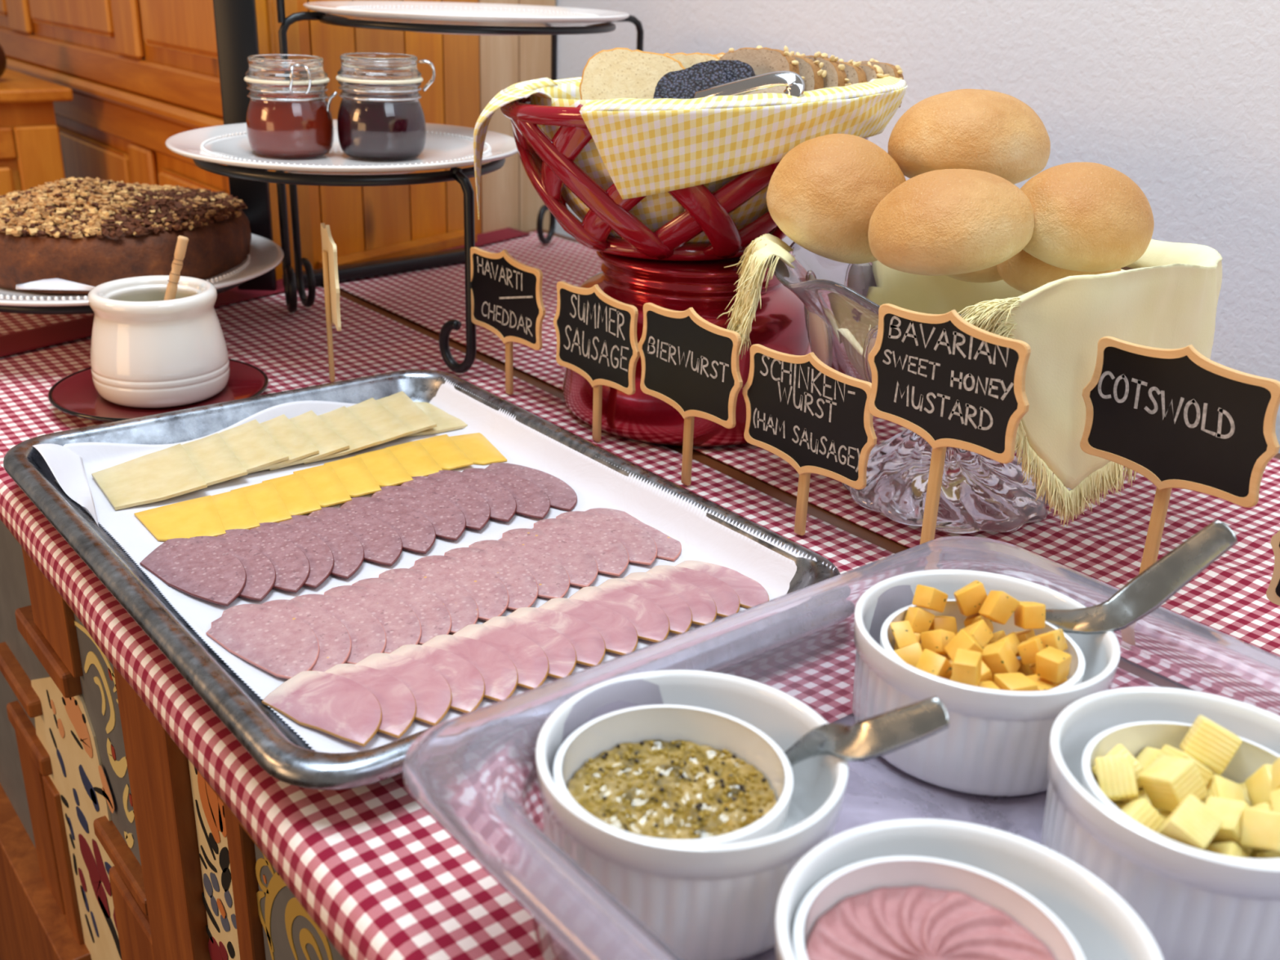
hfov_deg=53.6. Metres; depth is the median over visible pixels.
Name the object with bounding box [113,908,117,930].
flower
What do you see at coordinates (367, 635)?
sausage slice
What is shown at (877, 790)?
water
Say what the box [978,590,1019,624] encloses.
cheese cube
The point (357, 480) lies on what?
slice
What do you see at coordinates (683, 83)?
bread slice
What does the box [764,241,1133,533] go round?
glass bowl
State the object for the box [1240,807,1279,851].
cheese cube
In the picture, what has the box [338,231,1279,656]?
tablecloth
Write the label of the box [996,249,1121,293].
bread roll
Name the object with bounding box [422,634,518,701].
ham slice
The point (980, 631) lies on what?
cheese cube
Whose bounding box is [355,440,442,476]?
slice
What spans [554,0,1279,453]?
wall
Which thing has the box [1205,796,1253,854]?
cheese cube
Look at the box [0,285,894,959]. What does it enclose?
tablecloth
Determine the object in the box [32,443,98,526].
paper
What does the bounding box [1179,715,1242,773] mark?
cheese cube
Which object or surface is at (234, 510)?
slice
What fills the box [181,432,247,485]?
cheese slice
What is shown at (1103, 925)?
ramekin
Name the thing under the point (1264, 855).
cheese cube
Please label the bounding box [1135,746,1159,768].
cheese cube
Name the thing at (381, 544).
slice
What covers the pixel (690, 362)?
chalkboard sign
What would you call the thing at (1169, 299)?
cloth
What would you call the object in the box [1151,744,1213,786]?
cheese cube
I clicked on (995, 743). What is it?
ramekin
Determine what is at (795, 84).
tongs
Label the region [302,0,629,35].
plate
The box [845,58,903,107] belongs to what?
bread slice
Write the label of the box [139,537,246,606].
slice
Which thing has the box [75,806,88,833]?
leaf
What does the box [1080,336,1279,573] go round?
chalkboard sign
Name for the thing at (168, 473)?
cheese slice
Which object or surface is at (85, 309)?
plate stand
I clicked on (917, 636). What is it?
cheese cube
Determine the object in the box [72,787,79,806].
leaf
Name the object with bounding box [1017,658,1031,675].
cheese cube
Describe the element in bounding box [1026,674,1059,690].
cheese cube
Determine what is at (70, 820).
leaf
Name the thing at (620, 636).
ham slice
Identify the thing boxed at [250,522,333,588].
slice
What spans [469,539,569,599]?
sausage slice
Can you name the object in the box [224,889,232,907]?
flower
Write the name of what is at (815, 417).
chalkboard sign
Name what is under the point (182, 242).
honey dipper
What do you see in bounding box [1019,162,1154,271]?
bread roll
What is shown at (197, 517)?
slice
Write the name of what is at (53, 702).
flower
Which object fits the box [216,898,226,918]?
leaf
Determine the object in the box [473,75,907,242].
napkin
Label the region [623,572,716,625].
ham slice
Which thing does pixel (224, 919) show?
leaf
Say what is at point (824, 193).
bread roll
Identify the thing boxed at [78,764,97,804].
flower
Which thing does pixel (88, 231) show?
cake
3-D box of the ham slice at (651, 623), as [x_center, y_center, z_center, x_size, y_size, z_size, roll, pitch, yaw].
[-0.009,0.070,0.667,0.066,0.006,0.035,13,25,26]
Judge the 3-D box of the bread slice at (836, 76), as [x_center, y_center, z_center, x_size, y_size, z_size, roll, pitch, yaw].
[0.116,-0.274,0.907,0.075,0.064,0.023,18,27,34]
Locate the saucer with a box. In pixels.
[48,358,268,422]
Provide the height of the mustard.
0.026 m
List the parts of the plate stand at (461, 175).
leg, leg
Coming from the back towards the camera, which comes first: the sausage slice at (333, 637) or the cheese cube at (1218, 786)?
the sausage slice at (333, 637)
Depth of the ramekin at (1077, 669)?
0.54 m
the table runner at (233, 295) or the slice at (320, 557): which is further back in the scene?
the table runner at (233, 295)
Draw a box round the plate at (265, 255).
[0,233,284,306]
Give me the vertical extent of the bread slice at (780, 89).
0.031 m
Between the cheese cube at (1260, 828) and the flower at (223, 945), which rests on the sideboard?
the flower at (223, 945)
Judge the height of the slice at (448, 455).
0.005 m
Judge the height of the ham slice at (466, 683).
0.006 m
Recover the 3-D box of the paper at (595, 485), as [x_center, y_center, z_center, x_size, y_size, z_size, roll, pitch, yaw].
[-0.142,0.021,0.753,0.290,0.024,0.427,-15,28,-36]
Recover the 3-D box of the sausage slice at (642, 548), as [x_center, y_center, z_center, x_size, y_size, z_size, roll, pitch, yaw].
[-0.019,0.033,0.757,0.084,0.006,0.038,18,27,33]
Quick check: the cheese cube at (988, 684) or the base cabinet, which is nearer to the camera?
the cheese cube at (988, 684)
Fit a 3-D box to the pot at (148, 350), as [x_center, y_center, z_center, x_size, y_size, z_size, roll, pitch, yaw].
[-0.365,-0.106,0.960,0.099,0.081,0.099,7,23,12]
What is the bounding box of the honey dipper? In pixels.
[164,235,188,300]
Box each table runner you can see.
[0,315,93,357]
[213,279,284,307]
[475,226,530,246]
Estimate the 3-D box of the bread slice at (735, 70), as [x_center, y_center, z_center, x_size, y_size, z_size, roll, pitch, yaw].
[0.053,-0.265,0.878,0.057,0.051,0.043,11,24,20]
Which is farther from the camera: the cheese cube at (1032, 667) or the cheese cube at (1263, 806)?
the cheese cube at (1032, 667)
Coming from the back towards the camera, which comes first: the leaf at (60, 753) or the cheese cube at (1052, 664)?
the leaf at (60, 753)
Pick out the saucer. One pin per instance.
(76, 394)
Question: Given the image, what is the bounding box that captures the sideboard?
[0,228,1279,959]
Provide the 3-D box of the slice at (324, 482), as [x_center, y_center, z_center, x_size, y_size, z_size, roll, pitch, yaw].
[-0.211,0.006,0.806,0.046,0.005,0.057,-10,25,-27]
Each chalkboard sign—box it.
[320,222,341,382]
[470,246,545,394]
[553,280,639,441]
[638,302,742,485]
[742,343,876,535]
[867,303,1031,544]
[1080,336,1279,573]
[1266,530,1279,605]
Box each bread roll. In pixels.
[766,133,906,263]
[867,168,1034,275]
[888,88,1050,184]
[946,265,1003,282]
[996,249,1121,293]
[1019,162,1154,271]
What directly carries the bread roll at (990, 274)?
in the glass bowl
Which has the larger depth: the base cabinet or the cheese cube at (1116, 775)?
the base cabinet
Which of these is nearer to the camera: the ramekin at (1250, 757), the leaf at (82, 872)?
the ramekin at (1250, 757)
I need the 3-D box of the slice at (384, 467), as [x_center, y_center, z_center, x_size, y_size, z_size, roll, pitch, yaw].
[-0.179,-0.006,0.839,0.046,0.005,0.058,-10,25,-27]
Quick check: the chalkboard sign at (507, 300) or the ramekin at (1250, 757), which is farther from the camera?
the chalkboard sign at (507, 300)
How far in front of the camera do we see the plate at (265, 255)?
1.07 m
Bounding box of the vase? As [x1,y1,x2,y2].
[0,44,6,76]
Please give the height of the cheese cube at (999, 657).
0.017 m
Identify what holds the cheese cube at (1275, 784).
in the ramekin at (1250, 757)
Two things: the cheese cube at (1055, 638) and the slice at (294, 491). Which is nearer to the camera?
the cheese cube at (1055, 638)
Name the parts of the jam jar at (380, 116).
lever, glass lid, glass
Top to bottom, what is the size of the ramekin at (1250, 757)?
0.042 m
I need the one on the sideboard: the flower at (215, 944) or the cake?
the flower at (215, 944)
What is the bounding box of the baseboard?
[317,229,476,268]
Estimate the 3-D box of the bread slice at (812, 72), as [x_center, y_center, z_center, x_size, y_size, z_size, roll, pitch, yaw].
[0.099,-0.270,0.903,0.076,0.068,0.023,18,27,34]
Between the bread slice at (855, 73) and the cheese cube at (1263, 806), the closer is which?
the cheese cube at (1263, 806)
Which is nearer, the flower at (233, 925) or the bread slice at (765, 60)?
the flower at (233, 925)
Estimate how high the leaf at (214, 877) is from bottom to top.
0.012 m
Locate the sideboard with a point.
(114, 846)
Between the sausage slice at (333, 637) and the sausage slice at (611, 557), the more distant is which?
the sausage slice at (611, 557)
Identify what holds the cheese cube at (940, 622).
on the ramekin at (1077, 669)
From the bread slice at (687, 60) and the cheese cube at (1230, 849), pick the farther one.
the bread slice at (687, 60)
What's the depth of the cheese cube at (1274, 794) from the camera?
0.42 m
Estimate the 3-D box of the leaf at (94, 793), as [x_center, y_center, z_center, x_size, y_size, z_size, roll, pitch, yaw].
[-0.387,0.227,0.898,0.001,0.018,0.018,-15,28,-36]
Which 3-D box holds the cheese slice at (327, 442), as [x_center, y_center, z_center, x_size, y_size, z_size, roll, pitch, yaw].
[-0.241,-0.028,0.879,0.060,0.011,0.077,-14,27,-34]
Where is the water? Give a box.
[738,712,1047,959]
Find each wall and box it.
[0,0,314,271]
[255,0,555,279]
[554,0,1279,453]
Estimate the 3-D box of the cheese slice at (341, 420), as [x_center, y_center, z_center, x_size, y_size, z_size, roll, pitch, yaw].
[-0.221,-0.032,0.892,0.060,0.010,0.077,-13,27,-33]
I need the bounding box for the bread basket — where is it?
[500,96,868,261]
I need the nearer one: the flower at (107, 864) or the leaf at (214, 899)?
the leaf at (214, 899)
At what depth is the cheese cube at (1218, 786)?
0.45 m
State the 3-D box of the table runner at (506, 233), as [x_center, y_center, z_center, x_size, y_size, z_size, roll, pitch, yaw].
[-0.182,-0.303,1.579,0.048,0.005,0.117,16,26,30]
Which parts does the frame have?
post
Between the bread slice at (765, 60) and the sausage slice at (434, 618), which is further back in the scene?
the bread slice at (765, 60)
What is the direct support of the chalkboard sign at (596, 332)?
on the tablecloth at (380, 877)
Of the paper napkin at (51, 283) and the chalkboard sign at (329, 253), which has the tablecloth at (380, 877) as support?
the chalkboard sign at (329, 253)
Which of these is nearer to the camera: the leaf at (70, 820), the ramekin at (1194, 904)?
the ramekin at (1194, 904)
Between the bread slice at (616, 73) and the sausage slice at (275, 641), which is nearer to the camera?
the sausage slice at (275, 641)
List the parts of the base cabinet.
door, rail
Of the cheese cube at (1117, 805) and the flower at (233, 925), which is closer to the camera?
the cheese cube at (1117, 805)
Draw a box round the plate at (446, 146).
[164,119,518,174]
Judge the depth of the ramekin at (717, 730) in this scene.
0.46 m
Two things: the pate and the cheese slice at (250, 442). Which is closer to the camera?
the pate
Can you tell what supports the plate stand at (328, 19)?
on the tablecloth at (1105, 544)
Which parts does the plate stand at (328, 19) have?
post, leg, leg, leg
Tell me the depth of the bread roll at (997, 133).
0.79 m
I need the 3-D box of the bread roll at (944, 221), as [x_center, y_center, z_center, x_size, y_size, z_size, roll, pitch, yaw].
[0.181,-0.151,0.740,0.094,0.059,0.095,-4,23,-14]
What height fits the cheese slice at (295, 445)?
0.011 m
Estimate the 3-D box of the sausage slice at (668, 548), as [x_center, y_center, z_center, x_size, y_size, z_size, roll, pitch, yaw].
[-0.003,0.031,0.768,0.084,0.002,0.038,19,28,36]
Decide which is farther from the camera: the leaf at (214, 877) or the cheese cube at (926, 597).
the leaf at (214, 877)
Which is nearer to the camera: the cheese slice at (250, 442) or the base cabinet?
the cheese slice at (250, 442)
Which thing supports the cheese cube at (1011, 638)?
on the ramekin at (1077, 669)
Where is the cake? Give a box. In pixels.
[0,177,251,293]
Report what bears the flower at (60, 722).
on the sideboard
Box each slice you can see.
[91,443,207,510]
[133,495,226,541]
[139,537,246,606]
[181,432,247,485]
[189,536,275,600]
[205,604,319,679]
[211,488,260,530]
[217,528,310,592]
[218,419,288,472]
[230,473,321,515]
[242,482,292,523]
[247,413,319,474]
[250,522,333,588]
[261,599,351,671]
[261,671,382,746]
[262,465,351,506]
[268,410,349,470]
[278,515,364,578]
[290,594,386,664]
[293,457,381,497]
[303,405,382,463]
[307,506,402,565]
[324,448,413,487]
[324,585,421,653]
[324,663,416,738]
[340,497,435,553]
[346,397,413,446]
[351,577,451,644]
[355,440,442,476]
[355,653,452,725]
[370,485,466,540]
[376,391,436,435]
[378,568,478,633]
[385,434,473,470]
[389,644,484,713]
[400,475,490,530]
[401,401,467,437]
[408,555,508,620]
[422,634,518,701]
[426,470,516,521]
[444,546,537,610]
[449,432,506,464]
[453,623,549,689]
[462,467,550,519]
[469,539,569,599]
[482,616,576,679]
[485,462,577,511]
[497,528,598,586]
[506,607,605,666]
[532,518,629,576]
[538,597,638,655]
[555,511,657,564]
[568,586,670,642]
[579,47,684,100]
[584,507,681,560]
[598,577,692,634]
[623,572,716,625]
[646,564,740,617]
[653,66,729,98]
[664,52,719,68]
[675,560,768,608]
[688,59,755,82]
[714,52,725,57]
[715,45,804,79]
[739,85,786,95]
[790,51,826,91]
[795,51,852,88]
[837,58,866,84]
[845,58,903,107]
[858,61,889,82]
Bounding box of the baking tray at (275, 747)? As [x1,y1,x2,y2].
[3,368,839,790]
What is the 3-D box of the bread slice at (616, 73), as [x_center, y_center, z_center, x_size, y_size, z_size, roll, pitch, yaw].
[-0.004,-0.276,0.920,0.082,0.071,0.027,7,23,12]
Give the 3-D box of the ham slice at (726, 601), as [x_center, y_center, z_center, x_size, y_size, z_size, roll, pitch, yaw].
[0.030,0.060,0.695,0.066,0.005,0.035,15,25,28]
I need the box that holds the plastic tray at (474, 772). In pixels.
[402,536,1279,959]
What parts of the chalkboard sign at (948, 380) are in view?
frame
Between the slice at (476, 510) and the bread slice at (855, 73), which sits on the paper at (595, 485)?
the slice at (476, 510)
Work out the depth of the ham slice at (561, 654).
0.63 m
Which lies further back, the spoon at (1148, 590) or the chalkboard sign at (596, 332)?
the chalkboard sign at (596, 332)
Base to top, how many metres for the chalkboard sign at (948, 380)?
0.169 m
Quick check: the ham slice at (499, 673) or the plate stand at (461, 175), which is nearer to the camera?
the ham slice at (499, 673)
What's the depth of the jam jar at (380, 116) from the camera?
1.05 m
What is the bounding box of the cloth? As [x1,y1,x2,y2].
[716,233,1222,527]
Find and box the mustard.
[567,739,777,839]
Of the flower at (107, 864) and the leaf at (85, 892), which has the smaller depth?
the flower at (107, 864)
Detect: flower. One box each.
[50,699,56,714]
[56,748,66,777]
[57,718,64,737]
[62,695,93,758]
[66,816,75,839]
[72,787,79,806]
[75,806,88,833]
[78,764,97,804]
[78,834,110,918]
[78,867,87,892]
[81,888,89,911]
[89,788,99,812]
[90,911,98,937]
[92,839,111,896]
[97,764,115,813]
[104,861,111,874]
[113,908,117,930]
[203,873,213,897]
[208,936,223,959]
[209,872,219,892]
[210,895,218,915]
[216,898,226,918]
[218,941,228,959]
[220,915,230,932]
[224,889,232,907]
[231,913,236,928]
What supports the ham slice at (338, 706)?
on the paper at (595, 485)
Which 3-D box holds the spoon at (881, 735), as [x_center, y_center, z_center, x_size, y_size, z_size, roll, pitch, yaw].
[0.066,0.100,0.450,0.021,0.079,0.084,-18,30,-40]
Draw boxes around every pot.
[87,275,229,408]
[562,250,811,446]
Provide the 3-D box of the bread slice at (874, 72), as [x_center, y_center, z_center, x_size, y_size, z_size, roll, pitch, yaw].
[0.147,-0.279,0.915,0.076,0.048,0.018,18,27,34]
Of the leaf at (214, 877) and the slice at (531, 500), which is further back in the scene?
the slice at (531, 500)
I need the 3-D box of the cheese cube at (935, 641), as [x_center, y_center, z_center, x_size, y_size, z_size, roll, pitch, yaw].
[0.125,0.068,0.529,0.013,0.016,0.014,-12,26,-30]
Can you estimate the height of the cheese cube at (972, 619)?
0.014 m
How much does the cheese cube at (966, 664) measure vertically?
0.014 m
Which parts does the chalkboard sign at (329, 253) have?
frame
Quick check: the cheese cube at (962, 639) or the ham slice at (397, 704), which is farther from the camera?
the ham slice at (397, 704)
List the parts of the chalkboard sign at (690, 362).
frame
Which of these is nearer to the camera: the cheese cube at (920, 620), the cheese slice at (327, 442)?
the cheese cube at (920, 620)
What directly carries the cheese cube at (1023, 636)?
on the ramekin at (1077, 669)
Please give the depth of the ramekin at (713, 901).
0.41 m
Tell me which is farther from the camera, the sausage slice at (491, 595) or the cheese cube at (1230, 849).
the sausage slice at (491, 595)
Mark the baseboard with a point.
(455, 238)
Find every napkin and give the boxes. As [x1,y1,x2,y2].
[15,278,94,290]
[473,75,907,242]
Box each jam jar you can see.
[244,53,333,158]
[326,52,435,159]
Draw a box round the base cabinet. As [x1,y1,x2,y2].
[0,68,73,195]
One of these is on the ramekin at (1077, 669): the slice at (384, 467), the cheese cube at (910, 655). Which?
the cheese cube at (910, 655)
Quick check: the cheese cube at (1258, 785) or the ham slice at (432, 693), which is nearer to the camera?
the cheese cube at (1258, 785)
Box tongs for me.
[693,71,804,98]
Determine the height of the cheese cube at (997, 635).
0.016 m
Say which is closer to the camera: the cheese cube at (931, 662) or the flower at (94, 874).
the cheese cube at (931, 662)
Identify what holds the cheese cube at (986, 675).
in the ramekin at (1077, 669)
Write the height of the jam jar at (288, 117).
0.079 m
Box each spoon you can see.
[783,696,949,766]
[1045,519,1237,634]
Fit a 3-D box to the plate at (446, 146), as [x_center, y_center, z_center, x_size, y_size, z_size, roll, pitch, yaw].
[-0.246,-0.277,1.072,0.292,0.021,0.292,-6,23,-18]
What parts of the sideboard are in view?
painted panel, arched panel, moulding, painted panel, painted panel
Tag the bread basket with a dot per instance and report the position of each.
(548, 164)
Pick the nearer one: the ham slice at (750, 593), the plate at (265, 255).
the ham slice at (750, 593)
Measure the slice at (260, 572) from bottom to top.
0.006 m
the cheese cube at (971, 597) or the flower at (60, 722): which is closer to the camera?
the cheese cube at (971, 597)
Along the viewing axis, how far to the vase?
1.67 m
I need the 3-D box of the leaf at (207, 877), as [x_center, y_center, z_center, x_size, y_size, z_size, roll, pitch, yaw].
[-0.242,0.227,0.710,0.001,0.014,0.013,-15,28,-36]
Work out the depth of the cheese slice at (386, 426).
0.91 m
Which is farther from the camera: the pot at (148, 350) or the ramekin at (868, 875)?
the pot at (148, 350)
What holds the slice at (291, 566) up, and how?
on the paper at (595, 485)
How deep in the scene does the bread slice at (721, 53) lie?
0.94 m
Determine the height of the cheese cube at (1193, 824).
0.020 m
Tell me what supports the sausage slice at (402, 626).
on the paper at (595, 485)
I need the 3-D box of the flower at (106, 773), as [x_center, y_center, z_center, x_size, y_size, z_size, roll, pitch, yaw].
[-0.361,0.210,0.858,0.001,0.031,0.026,-15,28,-36]
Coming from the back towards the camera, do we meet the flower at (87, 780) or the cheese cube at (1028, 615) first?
the flower at (87, 780)
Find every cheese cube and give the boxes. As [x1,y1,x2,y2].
[889,620,917,648]
[893,632,920,650]
[893,642,922,666]
[904,606,934,634]
[912,584,947,612]
[915,648,952,679]
[920,629,955,656]
[928,615,957,635]
[944,629,982,662]
[951,648,982,686]
[953,580,986,616]
[962,619,993,648]
[964,613,993,632]
[977,680,1000,689]
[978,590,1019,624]
[979,661,994,683]
[981,640,1020,681]
[986,630,1005,644]
[991,631,1020,654]
[994,672,1037,691]
[1013,600,1045,629]
[1014,629,1035,657]
[1017,638,1044,665]
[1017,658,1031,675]
[1026,628,1067,651]
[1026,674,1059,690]
[1028,662,1067,684]
[1035,646,1071,683]
[1090,743,1145,803]
[1094,754,1139,803]
[1113,803,1123,808]
[1118,798,1165,832]
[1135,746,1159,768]
[1138,755,1208,811]
[1138,789,1164,813]
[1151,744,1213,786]
[1156,794,1223,850]
[1160,810,1209,844]
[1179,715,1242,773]
[1197,760,1222,777]
[1200,774,1244,804]
[1203,841,1252,858]
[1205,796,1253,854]
[1238,782,1253,807]
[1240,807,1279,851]
[1244,764,1272,806]
[1248,802,1275,855]
[1249,851,1279,858]
[1269,788,1279,812]
[1271,756,1279,791]
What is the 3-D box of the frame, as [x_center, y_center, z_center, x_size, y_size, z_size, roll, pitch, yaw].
[-0.284,-0.453,1.277,0.288,0.500,0.034,-16,28,-38]
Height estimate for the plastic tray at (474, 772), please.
0.074 m
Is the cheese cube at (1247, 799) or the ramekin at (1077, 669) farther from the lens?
the ramekin at (1077, 669)
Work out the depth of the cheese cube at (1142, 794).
0.45 m
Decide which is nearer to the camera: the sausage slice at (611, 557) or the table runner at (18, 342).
the sausage slice at (611, 557)
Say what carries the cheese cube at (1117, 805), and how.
on the ramekin at (1250, 757)
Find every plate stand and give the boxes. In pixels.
[0,281,244,314]
[192,158,505,373]
[275,0,644,307]
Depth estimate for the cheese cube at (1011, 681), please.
0.50 m
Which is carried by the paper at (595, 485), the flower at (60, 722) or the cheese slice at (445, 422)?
the cheese slice at (445, 422)
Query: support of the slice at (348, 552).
on the paper at (595, 485)
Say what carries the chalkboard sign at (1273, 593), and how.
on the tablecloth at (1105, 544)
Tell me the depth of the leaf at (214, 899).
0.71 m
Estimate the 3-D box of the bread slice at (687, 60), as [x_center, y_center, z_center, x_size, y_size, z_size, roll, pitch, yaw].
[0.032,-0.277,0.933,0.082,0.072,0.026,10,23,18]
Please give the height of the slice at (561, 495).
0.002 m
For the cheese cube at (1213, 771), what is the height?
0.016 m
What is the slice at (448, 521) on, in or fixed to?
on the paper at (595, 485)
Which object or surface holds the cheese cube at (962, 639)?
in the ramekin at (1077, 669)
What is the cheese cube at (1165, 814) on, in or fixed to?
on the ramekin at (1250, 757)
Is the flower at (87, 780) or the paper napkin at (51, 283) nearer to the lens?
the flower at (87, 780)
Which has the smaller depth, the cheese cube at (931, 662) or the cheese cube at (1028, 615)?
the cheese cube at (931, 662)
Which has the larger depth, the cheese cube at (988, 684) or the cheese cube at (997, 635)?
the cheese cube at (997, 635)
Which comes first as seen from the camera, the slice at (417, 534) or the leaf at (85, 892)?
the slice at (417, 534)
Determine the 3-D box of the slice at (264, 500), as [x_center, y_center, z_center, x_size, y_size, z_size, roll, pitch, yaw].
[-0.241,0.017,0.776,0.046,0.006,0.057,-10,25,-28]
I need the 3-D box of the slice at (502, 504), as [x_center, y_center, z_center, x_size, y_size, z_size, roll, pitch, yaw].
[-0.107,0.009,0.808,0.093,0.006,0.040,22,29,40]
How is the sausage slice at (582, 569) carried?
on the paper at (595, 485)
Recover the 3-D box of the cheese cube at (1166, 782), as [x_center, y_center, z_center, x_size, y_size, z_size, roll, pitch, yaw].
[0.182,0.104,0.433,0.018,0.020,0.018,-12,26,-31]
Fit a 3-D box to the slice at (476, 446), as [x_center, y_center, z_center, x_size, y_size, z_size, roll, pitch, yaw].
[-0.122,-0.021,0.884,0.046,0.002,0.057,-10,25,-27]
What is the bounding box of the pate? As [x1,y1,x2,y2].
[805,885,1055,959]
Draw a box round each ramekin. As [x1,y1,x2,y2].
[535,670,848,959]
[553,704,793,844]
[775,818,1163,959]
[792,855,1085,959]
[852,568,1119,796]
[880,599,1085,689]
[1040,686,1279,959]
[1079,720,1279,865]
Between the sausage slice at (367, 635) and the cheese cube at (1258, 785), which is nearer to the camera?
the cheese cube at (1258, 785)
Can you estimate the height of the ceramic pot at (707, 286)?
0.126 m
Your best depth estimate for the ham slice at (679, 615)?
0.68 m
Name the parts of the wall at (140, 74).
panel, panel, panel, rail, moulding, rail, panel, panel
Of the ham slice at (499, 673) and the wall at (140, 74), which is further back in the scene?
the wall at (140, 74)
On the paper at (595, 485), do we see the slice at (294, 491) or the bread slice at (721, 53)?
the slice at (294, 491)
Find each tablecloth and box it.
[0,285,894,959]
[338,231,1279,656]
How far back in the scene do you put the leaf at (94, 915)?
1.00 m
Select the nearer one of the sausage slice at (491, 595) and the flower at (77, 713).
the sausage slice at (491, 595)
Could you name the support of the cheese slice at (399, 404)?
on the paper at (595, 485)
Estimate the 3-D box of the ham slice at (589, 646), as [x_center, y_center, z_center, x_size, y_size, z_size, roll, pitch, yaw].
[-0.042,0.079,0.644,0.066,0.006,0.035,13,25,25]
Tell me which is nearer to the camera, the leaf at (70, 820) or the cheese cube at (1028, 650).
the cheese cube at (1028, 650)
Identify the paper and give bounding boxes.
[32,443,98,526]
[54,375,835,752]
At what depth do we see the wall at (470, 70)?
1.48 m
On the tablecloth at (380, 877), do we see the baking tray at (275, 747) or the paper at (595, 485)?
the baking tray at (275, 747)
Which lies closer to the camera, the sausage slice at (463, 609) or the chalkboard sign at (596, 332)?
the sausage slice at (463, 609)
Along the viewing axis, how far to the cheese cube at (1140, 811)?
0.42 m
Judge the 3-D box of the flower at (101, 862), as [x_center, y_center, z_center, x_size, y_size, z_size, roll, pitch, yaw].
[-0.395,0.284,0.929,0.001,0.038,0.035,-15,28,-36]
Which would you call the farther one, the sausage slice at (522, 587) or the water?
the sausage slice at (522, 587)
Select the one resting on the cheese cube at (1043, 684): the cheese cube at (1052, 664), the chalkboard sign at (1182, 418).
the cheese cube at (1052, 664)
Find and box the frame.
[213,0,464,290]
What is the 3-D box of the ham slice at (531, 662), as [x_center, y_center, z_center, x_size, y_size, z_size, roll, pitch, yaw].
[-0.068,0.086,0.623,0.066,0.006,0.035,15,25,29]
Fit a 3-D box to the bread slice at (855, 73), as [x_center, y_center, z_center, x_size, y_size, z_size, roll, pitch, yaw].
[0.130,-0.276,0.912,0.076,0.053,0.020,18,27,34]
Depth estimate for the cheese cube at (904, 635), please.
0.53 m
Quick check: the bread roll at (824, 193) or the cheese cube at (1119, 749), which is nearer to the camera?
the cheese cube at (1119, 749)

